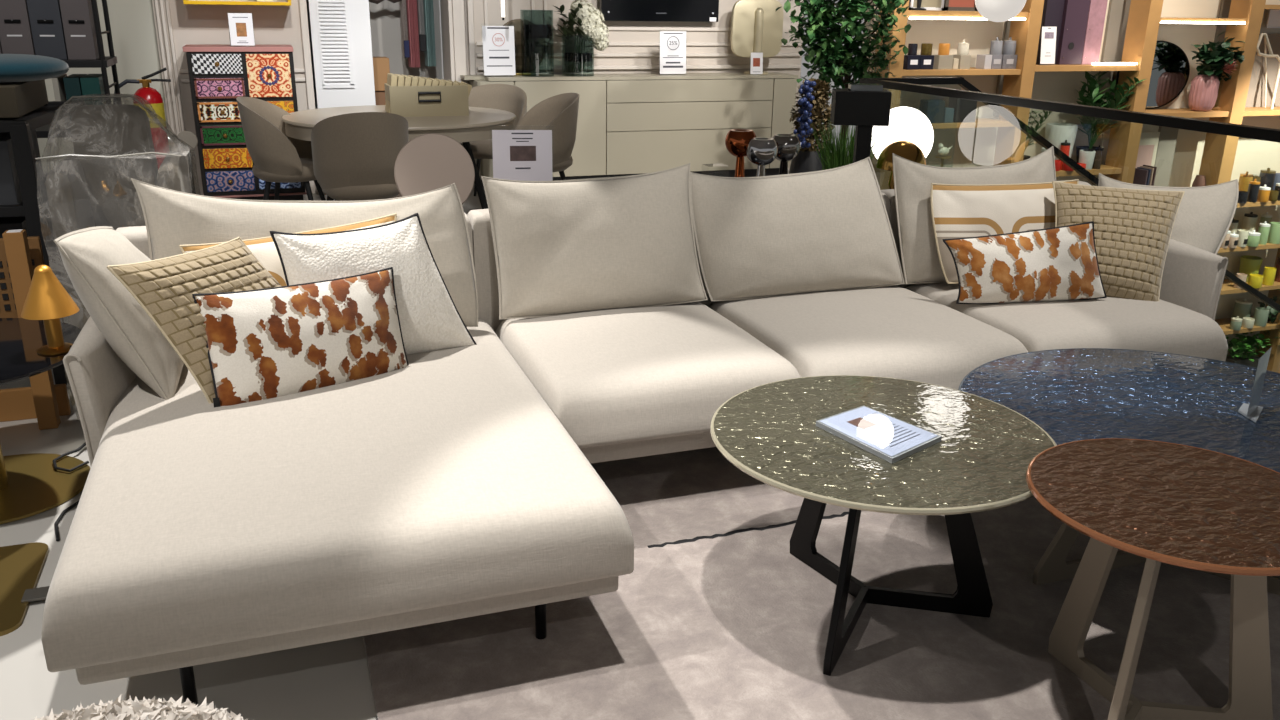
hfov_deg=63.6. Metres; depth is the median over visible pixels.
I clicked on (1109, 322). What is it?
seat cushion
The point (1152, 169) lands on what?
book
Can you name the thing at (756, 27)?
table lamp
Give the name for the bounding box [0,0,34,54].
box
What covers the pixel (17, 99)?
storage box
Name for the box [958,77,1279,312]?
stair handrail
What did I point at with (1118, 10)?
trim
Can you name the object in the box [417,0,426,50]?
garment
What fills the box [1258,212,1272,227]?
candle jar
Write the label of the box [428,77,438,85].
swatch
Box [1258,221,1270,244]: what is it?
candle jar
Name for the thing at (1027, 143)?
potted palm
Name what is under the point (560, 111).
dining chair
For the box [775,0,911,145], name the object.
indoor tree
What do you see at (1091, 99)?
potted palm
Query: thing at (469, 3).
trim
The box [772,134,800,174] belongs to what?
goblet
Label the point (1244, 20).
shelving
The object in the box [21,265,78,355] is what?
table lamp
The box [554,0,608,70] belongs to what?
bunch
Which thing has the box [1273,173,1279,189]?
candle jar
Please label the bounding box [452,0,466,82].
trim
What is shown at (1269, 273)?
candle jar
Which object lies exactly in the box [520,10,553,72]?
glass vase
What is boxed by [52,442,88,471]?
power cable
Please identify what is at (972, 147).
wall
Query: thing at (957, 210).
cushion
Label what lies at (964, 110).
gift box
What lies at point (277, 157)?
dining chair
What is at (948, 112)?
gift box
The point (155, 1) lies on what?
trim
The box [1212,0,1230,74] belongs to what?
trim
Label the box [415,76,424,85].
swatch
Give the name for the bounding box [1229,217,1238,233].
candle jar
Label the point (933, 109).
gift box
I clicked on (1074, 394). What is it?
coffee table
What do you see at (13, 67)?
pouf
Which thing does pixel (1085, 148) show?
pot
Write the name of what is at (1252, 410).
sign holder
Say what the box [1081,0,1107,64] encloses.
folder
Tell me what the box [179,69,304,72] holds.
trim
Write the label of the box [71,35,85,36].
print
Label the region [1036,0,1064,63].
folder
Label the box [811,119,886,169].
potted grass
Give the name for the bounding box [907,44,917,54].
candle jar
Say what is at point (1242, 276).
candle jar
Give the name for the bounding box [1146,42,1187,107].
mirror glass
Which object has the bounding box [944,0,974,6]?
print
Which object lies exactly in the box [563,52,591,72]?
glass vase
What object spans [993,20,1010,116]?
trim
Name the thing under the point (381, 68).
carton
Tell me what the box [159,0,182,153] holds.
trim
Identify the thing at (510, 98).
dining chair
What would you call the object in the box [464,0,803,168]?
wall
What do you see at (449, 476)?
cushion
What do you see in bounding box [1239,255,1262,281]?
candle jar
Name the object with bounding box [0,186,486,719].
floor
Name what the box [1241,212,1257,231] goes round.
candle jar
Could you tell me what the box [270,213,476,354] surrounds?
cushion
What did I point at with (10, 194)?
storage box
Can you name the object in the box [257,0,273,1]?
box
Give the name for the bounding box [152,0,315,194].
wall
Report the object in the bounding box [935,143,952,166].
bird ornament
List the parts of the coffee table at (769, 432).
leg, leg, leg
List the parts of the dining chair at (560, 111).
seat, leg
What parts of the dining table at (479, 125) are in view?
leg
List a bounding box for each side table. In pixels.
[0,318,90,524]
[0,542,49,635]
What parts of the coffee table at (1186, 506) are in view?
leg, leg, leg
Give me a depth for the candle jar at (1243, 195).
10.21 m
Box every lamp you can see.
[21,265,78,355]
[394,133,474,203]
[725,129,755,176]
[731,0,782,74]
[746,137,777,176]
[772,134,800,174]
[871,107,933,188]
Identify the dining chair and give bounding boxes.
[236,97,325,200]
[311,112,408,200]
[459,84,526,195]
[515,93,579,179]
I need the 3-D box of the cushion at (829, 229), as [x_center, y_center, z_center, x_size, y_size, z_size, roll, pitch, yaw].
[0.631,-0.506,3.980,0.908,0.510,0.164,-6,20,-19]
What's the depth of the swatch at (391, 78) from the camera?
7.12 m
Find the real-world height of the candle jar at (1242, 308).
0.260 m
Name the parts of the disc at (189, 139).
stem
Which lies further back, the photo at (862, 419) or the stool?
the photo at (862, 419)
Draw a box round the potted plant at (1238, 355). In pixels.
[1225,332,1270,367]
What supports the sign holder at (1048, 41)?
on the shelving at (1244, 20)
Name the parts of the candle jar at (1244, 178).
lid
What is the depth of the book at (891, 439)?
2.55 m
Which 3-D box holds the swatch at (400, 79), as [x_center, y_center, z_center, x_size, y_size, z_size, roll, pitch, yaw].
[-1.694,-1.857,7.220,0.079,0.264,0.240,-6,20,-19]
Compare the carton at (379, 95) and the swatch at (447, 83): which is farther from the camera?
the carton at (379, 95)
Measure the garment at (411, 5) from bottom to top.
1.136 m
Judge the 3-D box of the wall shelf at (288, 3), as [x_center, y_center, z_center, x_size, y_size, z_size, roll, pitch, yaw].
[-3.028,-2.895,7.725,0.750,0.450,0.330,-6,20,-19]
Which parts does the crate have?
panel, panel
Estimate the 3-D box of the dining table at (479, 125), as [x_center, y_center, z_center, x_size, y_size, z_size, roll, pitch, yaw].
[-1.681,-1.358,7.376,1.600,0.766,1.600,-6,20,-19]
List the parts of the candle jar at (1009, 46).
lid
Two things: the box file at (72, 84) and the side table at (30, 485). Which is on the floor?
the side table at (30, 485)
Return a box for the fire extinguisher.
[113,67,170,168]
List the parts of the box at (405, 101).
panel, label handle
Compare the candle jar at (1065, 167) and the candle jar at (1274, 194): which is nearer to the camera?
the candle jar at (1065, 167)
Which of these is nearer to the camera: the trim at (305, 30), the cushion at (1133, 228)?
the cushion at (1133, 228)
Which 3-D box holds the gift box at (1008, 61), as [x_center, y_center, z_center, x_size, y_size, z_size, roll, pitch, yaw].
[3.176,-2.593,8.974,0.146,0.117,0.123,-6,20,-19]
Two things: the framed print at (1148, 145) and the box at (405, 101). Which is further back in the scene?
the framed print at (1148, 145)
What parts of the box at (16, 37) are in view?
handle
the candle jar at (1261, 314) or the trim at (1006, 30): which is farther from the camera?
the candle jar at (1261, 314)
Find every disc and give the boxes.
[176,131,197,193]
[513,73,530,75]
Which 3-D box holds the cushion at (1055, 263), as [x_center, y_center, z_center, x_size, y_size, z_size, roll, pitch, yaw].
[1.459,-0.363,3.881,0.644,0.313,0.113,1,19,-1]
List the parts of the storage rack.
rail, post, rail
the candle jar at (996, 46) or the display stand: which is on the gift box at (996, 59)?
the candle jar at (996, 46)
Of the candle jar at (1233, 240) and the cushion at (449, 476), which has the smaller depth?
the cushion at (449, 476)
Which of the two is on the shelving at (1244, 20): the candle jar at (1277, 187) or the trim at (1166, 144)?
the candle jar at (1277, 187)
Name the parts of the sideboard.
door, door, drawer, drawer, drawer, door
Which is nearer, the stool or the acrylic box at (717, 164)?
the stool
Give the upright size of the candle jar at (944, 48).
0.093 m
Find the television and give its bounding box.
[600,0,718,21]
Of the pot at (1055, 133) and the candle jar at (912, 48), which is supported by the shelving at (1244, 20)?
the pot at (1055, 133)
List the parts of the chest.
panel, drawer, drawer, drawer, drawer, drawer, drawer, moulding, door, door, door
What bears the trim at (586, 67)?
attached to the wall at (516, 11)
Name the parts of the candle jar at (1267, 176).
lid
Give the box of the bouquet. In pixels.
[1191,31,1244,80]
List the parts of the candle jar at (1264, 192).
lid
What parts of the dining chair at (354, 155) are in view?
seat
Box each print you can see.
[40,35,54,36]
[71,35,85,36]
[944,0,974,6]
[1095,132,1159,178]
[1135,145,1153,167]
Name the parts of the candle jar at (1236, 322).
lid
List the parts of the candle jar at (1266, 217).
lid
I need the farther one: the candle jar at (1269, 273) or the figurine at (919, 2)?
the candle jar at (1269, 273)
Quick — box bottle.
[1092,145,1102,168]
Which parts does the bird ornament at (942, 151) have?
plate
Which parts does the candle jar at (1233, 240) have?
lid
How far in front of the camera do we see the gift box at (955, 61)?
8.75 m
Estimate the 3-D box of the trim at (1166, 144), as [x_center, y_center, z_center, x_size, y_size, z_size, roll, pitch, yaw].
[5.166,-1.538,10.358,0.223,1.750,0.035,-6,20,-19]
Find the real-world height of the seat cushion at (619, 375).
0.213 m
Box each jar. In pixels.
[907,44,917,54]
[920,43,932,54]
[938,43,949,54]
[957,39,968,54]
[990,37,1002,54]
[1002,37,1016,54]
[1055,160,1060,170]
[1059,140,1070,169]
[1062,162,1073,170]
[1079,150,1095,169]
[1220,230,1230,247]
[1228,232,1238,247]
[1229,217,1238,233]
[1230,316,1242,329]
[1231,298,1252,318]
[1234,273,1246,288]
[1236,229,1248,246]
[1238,171,1252,190]
[1238,191,1248,202]
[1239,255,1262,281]
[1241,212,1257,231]
[1241,317,1254,327]
[1246,230,1260,246]
[1247,179,1260,201]
[1247,274,1263,287]
[1252,176,1260,181]
[1253,307,1269,326]
[1257,184,1270,201]
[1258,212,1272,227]
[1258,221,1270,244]
[1259,168,1275,189]
[1262,267,1276,285]
[1267,222,1279,243]
[1269,190,1278,200]
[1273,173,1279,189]
[1275,183,1279,200]
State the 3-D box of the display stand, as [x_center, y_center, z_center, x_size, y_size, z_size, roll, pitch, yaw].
[1.125,-0.852,5.457,0.278,1.113,0.240,2,19,4]
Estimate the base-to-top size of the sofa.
0.805 m
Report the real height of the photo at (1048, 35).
0.053 m
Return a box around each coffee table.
[710,375,1056,675]
[958,348,1279,595]
[1026,438,1279,719]
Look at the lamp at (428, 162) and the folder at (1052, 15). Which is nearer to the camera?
the lamp at (428, 162)
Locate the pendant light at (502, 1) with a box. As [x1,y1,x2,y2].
[501,0,504,19]
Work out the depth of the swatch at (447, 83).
7.20 m
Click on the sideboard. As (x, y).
(632, 123)
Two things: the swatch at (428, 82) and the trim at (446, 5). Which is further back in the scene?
the trim at (446, 5)
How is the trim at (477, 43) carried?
attached to the wall at (516, 11)
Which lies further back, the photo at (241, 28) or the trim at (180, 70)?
the trim at (180, 70)
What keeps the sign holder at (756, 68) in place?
on the sideboard
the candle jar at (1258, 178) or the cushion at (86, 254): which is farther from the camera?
the candle jar at (1258, 178)
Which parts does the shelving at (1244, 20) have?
post, post, post, post, post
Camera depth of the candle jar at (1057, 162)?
9.37 m
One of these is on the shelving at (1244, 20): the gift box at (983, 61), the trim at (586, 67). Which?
the gift box at (983, 61)
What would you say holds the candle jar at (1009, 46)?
on the gift box at (1008, 61)
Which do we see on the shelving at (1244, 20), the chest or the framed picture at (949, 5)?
the framed picture at (949, 5)
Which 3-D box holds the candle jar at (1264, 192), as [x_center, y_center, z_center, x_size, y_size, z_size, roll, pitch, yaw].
[6.239,-1.672,10.329,0.109,0.169,0.109,-6,20,-19]
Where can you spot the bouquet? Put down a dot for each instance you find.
(1214, 59)
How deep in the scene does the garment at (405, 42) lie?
8.87 m
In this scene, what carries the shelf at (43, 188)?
attached to the storage rack
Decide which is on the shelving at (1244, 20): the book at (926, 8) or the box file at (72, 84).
the book at (926, 8)
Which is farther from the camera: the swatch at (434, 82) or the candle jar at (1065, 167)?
the candle jar at (1065, 167)
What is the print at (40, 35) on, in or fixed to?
attached to the box at (45, 17)
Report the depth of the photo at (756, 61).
9.37 m
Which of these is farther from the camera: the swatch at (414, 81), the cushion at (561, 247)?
the swatch at (414, 81)
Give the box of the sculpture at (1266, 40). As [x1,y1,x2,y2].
[1256,33,1279,108]
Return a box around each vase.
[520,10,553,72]
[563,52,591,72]
[1188,75,1219,110]
[1192,175,1205,186]
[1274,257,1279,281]
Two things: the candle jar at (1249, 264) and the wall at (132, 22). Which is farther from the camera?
the candle jar at (1249, 264)
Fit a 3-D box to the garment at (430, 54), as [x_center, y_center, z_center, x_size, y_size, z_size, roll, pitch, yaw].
[-1.832,-3.119,8.897,0.077,1.128,0.160,-6,20,-19]
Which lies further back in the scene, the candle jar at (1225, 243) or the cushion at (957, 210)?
the candle jar at (1225, 243)
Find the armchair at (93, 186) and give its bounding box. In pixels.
[35,94,194,407]
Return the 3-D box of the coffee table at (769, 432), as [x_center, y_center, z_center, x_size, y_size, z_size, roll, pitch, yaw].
[0.599,0.411,2.668,0.851,0.489,0.851,-6,20,-19]
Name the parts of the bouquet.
flower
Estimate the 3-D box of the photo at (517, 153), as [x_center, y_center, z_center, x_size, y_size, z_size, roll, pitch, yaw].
[-0.461,-0.814,4.070,0.104,0.058,0.006,-4,19,-19]
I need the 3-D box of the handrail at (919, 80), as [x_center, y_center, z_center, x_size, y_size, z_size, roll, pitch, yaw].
[1.868,-1.436,7.272,0.800,1.065,0.060,-6,20,-19]
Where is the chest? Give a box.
[182,44,306,199]
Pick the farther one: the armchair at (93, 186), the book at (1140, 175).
the book at (1140, 175)
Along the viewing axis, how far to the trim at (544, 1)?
9.31 m
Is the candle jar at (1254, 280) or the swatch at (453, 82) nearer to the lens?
the swatch at (453, 82)
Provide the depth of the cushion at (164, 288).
2.80 m
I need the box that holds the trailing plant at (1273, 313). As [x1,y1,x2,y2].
[1258,289,1279,337]
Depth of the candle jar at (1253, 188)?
10.27 m
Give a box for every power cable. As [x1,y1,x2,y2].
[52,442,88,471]
[54,500,78,540]
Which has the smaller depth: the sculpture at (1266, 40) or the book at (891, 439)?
the book at (891, 439)
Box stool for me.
[32,695,246,719]
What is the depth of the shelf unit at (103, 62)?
5.14 m
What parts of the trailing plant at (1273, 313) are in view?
pot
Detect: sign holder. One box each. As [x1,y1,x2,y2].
[228,13,254,44]
[482,26,515,76]
[492,125,552,180]
[657,31,685,74]
[749,53,762,74]
[1040,27,1056,63]
[1238,347,1271,422]
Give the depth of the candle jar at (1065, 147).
9.40 m
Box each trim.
[154,0,177,151]
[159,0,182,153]
[165,0,191,193]
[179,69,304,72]
[181,78,305,82]
[299,0,324,193]
[440,0,454,80]
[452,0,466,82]
[466,0,475,74]
[476,42,800,45]
[476,53,799,56]
[477,64,800,69]
[484,0,534,41]
[543,0,730,30]
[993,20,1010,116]
[1097,0,1130,104]
[1154,126,1178,186]
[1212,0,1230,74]
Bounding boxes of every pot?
[1045,123,1077,159]
[1076,146,1103,162]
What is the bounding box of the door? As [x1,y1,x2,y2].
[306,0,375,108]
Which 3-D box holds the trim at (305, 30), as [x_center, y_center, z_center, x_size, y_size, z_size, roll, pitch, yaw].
[-2.622,-2.889,8.036,0.080,3.200,0.050,-6,20,-19]
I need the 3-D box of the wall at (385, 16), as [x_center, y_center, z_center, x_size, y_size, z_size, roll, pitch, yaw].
[-2.125,-3.287,9.066,0.690,3.300,0.100,-6,20,-19]
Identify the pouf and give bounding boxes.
[0,54,68,81]
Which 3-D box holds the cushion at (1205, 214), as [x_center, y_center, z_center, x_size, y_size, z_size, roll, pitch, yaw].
[2.134,-0.493,4.264,0.535,0.503,0.356,10,21,25]
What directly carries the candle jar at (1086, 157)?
on the shelving at (1244, 20)
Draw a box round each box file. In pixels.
[52,74,69,128]
[63,74,86,120]
[80,74,105,104]
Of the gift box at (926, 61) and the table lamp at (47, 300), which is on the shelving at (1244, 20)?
the gift box at (926, 61)
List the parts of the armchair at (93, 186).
armrest, backrest, armrest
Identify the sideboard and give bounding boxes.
[460,72,797,186]
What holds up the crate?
on the floor
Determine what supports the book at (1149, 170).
on the shelving at (1244, 20)
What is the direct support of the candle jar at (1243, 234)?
on the shelving at (1244, 20)
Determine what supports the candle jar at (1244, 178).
on the shelving at (1244, 20)
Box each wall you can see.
[37,0,171,172]
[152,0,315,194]
[369,0,442,79]
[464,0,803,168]
[863,0,1279,354]
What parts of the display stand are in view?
post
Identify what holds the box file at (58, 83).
on the shelf unit at (103, 62)
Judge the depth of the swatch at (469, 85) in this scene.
7.26 m
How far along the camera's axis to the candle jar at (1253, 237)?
10.42 m
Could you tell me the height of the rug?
0.012 m
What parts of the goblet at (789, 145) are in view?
stem, globe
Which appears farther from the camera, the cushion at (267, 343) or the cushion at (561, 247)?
the cushion at (561, 247)
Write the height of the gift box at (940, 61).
0.114 m
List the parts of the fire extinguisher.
lever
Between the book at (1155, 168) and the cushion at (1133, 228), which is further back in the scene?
the book at (1155, 168)
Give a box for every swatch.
[385,73,396,112]
[394,74,403,85]
[402,75,410,85]
[408,75,417,85]
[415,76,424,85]
[421,77,431,85]
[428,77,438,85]
[435,78,445,85]
[441,79,451,85]
[448,80,458,85]
[461,81,471,96]
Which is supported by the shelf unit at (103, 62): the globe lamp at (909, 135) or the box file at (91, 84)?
the box file at (91, 84)
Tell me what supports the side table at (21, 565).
on the floor
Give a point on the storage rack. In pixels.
(20, 128)
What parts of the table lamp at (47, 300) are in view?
lamp shade, stem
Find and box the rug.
[363,447,1279,719]
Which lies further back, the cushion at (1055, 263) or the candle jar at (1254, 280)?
the candle jar at (1254, 280)
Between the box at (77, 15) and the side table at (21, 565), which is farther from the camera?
the box at (77, 15)
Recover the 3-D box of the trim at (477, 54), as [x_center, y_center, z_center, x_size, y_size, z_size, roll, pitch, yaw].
[0.067,-2.769,9.372,3.120,0.030,0.035,-6,20,-19]
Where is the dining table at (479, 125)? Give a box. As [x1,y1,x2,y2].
[281,105,515,208]
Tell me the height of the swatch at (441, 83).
0.260 m
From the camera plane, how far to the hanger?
8.72 m
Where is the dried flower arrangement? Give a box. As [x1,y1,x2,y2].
[789,78,833,173]
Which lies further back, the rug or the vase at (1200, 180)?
the vase at (1200, 180)
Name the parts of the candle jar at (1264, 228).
lid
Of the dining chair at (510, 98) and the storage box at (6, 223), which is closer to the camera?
the storage box at (6, 223)
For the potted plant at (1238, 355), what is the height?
0.463 m
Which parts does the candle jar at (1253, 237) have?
lid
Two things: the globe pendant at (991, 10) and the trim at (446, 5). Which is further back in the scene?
the trim at (446, 5)
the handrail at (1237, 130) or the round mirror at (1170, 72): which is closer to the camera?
the handrail at (1237, 130)
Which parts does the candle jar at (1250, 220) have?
lid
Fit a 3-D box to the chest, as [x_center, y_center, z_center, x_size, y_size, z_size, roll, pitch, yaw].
[-3.016,-1.799,7.945,0.764,1.185,0.504,-6,20,-19]
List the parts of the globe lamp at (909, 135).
globe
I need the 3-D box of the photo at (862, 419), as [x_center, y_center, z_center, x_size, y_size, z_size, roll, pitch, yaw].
[0.559,0.159,2.603,0.065,0.001,0.075,-6,20,-19]
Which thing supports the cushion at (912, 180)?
on the sofa
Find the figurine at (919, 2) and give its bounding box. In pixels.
[911,0,925,9]
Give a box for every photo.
[236,23,246,36]
[510,146,535,160]
[753,58,759,66]
[848,417,874,429]
[1045,32,1053,38]
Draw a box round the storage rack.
[0,101,85,384]
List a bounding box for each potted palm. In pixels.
[1023,110,1052,159]
[1075,71,1145,162]
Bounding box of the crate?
[0,229,70,429]
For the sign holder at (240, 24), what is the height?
0.243 m
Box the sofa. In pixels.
[41,180,1227,706]
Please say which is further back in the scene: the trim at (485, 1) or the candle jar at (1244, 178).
the candle jar at (1244, 178)
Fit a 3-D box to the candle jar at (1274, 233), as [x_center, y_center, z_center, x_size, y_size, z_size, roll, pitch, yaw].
[6.523,-1.305,10.607,0.132,0.204,0.132,-6,20,-19]
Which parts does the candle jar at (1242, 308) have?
lid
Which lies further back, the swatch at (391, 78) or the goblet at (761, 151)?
the swatch at (391, 78)
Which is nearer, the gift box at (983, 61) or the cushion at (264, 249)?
the cushion at (264, 249)
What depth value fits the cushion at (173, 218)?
3.29 m
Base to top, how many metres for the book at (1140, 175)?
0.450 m
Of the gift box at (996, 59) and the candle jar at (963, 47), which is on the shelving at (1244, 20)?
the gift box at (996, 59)
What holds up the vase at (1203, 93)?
on the shelving at (1244, 20)
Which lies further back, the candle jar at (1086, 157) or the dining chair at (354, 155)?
the candle jar at (1086, 157)
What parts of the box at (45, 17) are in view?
handle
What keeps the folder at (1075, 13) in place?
on the shelving at (1244, 20)
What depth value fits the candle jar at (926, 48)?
8.65 m
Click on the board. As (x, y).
(1256, 91)
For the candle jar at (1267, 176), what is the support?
on the shelving at (1244, 20)
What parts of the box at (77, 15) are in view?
handle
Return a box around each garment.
[400,0,409,56]
[406,0,419,66]
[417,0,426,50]
[423,0,435,65]
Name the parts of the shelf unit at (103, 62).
post, post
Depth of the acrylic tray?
5.22 m
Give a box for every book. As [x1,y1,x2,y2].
[816,406,941,462]
[921,7,935,9]
[1133,168,1147,184]
[1137,167,1150,184]
[1140,166,1153,185]
[1143,165,1156,185]
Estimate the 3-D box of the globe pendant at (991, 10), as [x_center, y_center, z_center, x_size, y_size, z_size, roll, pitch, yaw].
[2.345,-3.082,6.430,0.323,1.863,0.323,-6,20,-19]
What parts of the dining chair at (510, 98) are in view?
seat, leg, backrest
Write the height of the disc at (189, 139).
0.970 m
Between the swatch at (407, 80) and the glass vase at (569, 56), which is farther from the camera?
the glass vase at (569, 56)
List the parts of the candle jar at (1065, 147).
lid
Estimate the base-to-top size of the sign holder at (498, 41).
0.423 m
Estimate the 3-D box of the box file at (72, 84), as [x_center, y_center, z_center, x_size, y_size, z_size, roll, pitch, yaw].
[-2.882,-1.333,5.308,0.070,0.249,0.300,-6,20,-19]
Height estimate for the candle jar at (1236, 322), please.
0.142 m
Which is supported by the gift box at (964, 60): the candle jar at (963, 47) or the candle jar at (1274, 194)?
the candle jar at (963, 47)
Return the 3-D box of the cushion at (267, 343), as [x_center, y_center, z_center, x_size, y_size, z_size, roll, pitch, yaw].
[-0.943,-0.058,2.963,0.598,0.325,0.172,-13,23,-36]
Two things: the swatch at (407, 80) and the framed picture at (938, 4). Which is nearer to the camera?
the swatch at (407, 80)
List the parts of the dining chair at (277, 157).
leg, backrest, leg, seat, leg, leg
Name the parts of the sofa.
armrest, leg, backrest, leg, backrest, backrest, backrest, armrest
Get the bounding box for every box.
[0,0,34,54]
[0,79,48,117]
[0,129,44,204]
[0,210,60,278]
[26,0,67,59]
[59,0,104,59]
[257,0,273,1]
[384,83,468,116]
[703,163,727,166]
[903,55,920,69]
[919,55,933,69]
[919,99,944,122]
[933,55,952,68]
[943,107,953,122]
[948,97,976,122]
[952,58,958,68]
[953,55,970,68]
[976,54,991,68]
[985,54,1001,68]
[1001,54,1017,68]
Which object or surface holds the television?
attached to the wall at (516, 11)
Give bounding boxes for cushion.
[41,319,633,671]
[54,226,183,399]
[107,237,280,402]
[131,178,477,326]
[179,213,396,285]
[192,267,408,406]
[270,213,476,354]
[481,163,707,318]
[496,303,800,447]
[690,157,904,300]
[709,286,1027,389]
[892,146,1055,283]
[905,282,1227,360]
[930,179,1078,283]
[942,221,1106,303]
[1052,181,1184,301]
[1098,173,1238,288]
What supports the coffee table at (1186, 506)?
on the rug
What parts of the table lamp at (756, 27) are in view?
stem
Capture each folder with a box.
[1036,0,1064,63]
[1056,0,1089,64]
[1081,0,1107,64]
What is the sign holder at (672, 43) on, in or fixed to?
on the sideboard
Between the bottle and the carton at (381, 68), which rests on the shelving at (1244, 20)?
the bottle
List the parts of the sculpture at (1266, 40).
leg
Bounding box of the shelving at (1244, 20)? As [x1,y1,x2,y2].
[870,0,1279,372]
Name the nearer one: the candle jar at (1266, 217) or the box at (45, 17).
the box at (45, 17)
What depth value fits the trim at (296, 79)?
8.22 m
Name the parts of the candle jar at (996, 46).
lid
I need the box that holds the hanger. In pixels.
[369,0,401,3]
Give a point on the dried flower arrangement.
(812, 106)
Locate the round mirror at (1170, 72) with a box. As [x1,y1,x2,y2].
[1116,41,1189,108]
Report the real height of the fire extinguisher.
0.839 m
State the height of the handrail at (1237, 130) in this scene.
1.065 m
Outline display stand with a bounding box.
[830,88,891,162]
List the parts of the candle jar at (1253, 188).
lid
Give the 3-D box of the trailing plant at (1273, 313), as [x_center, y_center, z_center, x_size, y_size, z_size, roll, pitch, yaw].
[6.833,-0.535,10.981,0.632,0.761,0.333,-10,22,-30]
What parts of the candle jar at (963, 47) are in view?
lid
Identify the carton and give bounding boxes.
[373,57,389,90]
[375,91,385,104]
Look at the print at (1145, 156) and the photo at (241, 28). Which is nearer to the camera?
the photo at (241, 28)
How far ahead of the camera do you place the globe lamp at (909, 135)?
5.94 m
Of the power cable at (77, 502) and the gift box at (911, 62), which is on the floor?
the power cable at (77, 502)
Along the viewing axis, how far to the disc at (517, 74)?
8.86 m
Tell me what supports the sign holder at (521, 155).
on the console table
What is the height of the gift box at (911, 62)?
0.113 m
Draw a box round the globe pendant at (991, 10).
[975,0,1026,21]
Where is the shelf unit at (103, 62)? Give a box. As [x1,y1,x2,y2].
[36,0,121,137]
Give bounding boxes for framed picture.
[909,0,943,10]
[943,0,977,10]
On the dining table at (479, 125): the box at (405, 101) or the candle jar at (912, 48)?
the box at (405, 101)
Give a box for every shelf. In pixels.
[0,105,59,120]
[21,177,46,203]
[183,0,290,5]
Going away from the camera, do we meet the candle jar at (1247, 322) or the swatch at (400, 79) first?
the swatch at (400, 79)
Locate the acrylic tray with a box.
[848,83,882,91]
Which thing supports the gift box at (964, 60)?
on the shelving at (1244, 20)
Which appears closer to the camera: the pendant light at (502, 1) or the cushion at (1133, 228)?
the cushion at (1133, 228)
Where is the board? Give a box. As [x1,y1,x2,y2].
[1245,9,1279,106]
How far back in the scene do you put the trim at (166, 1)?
7.91 m

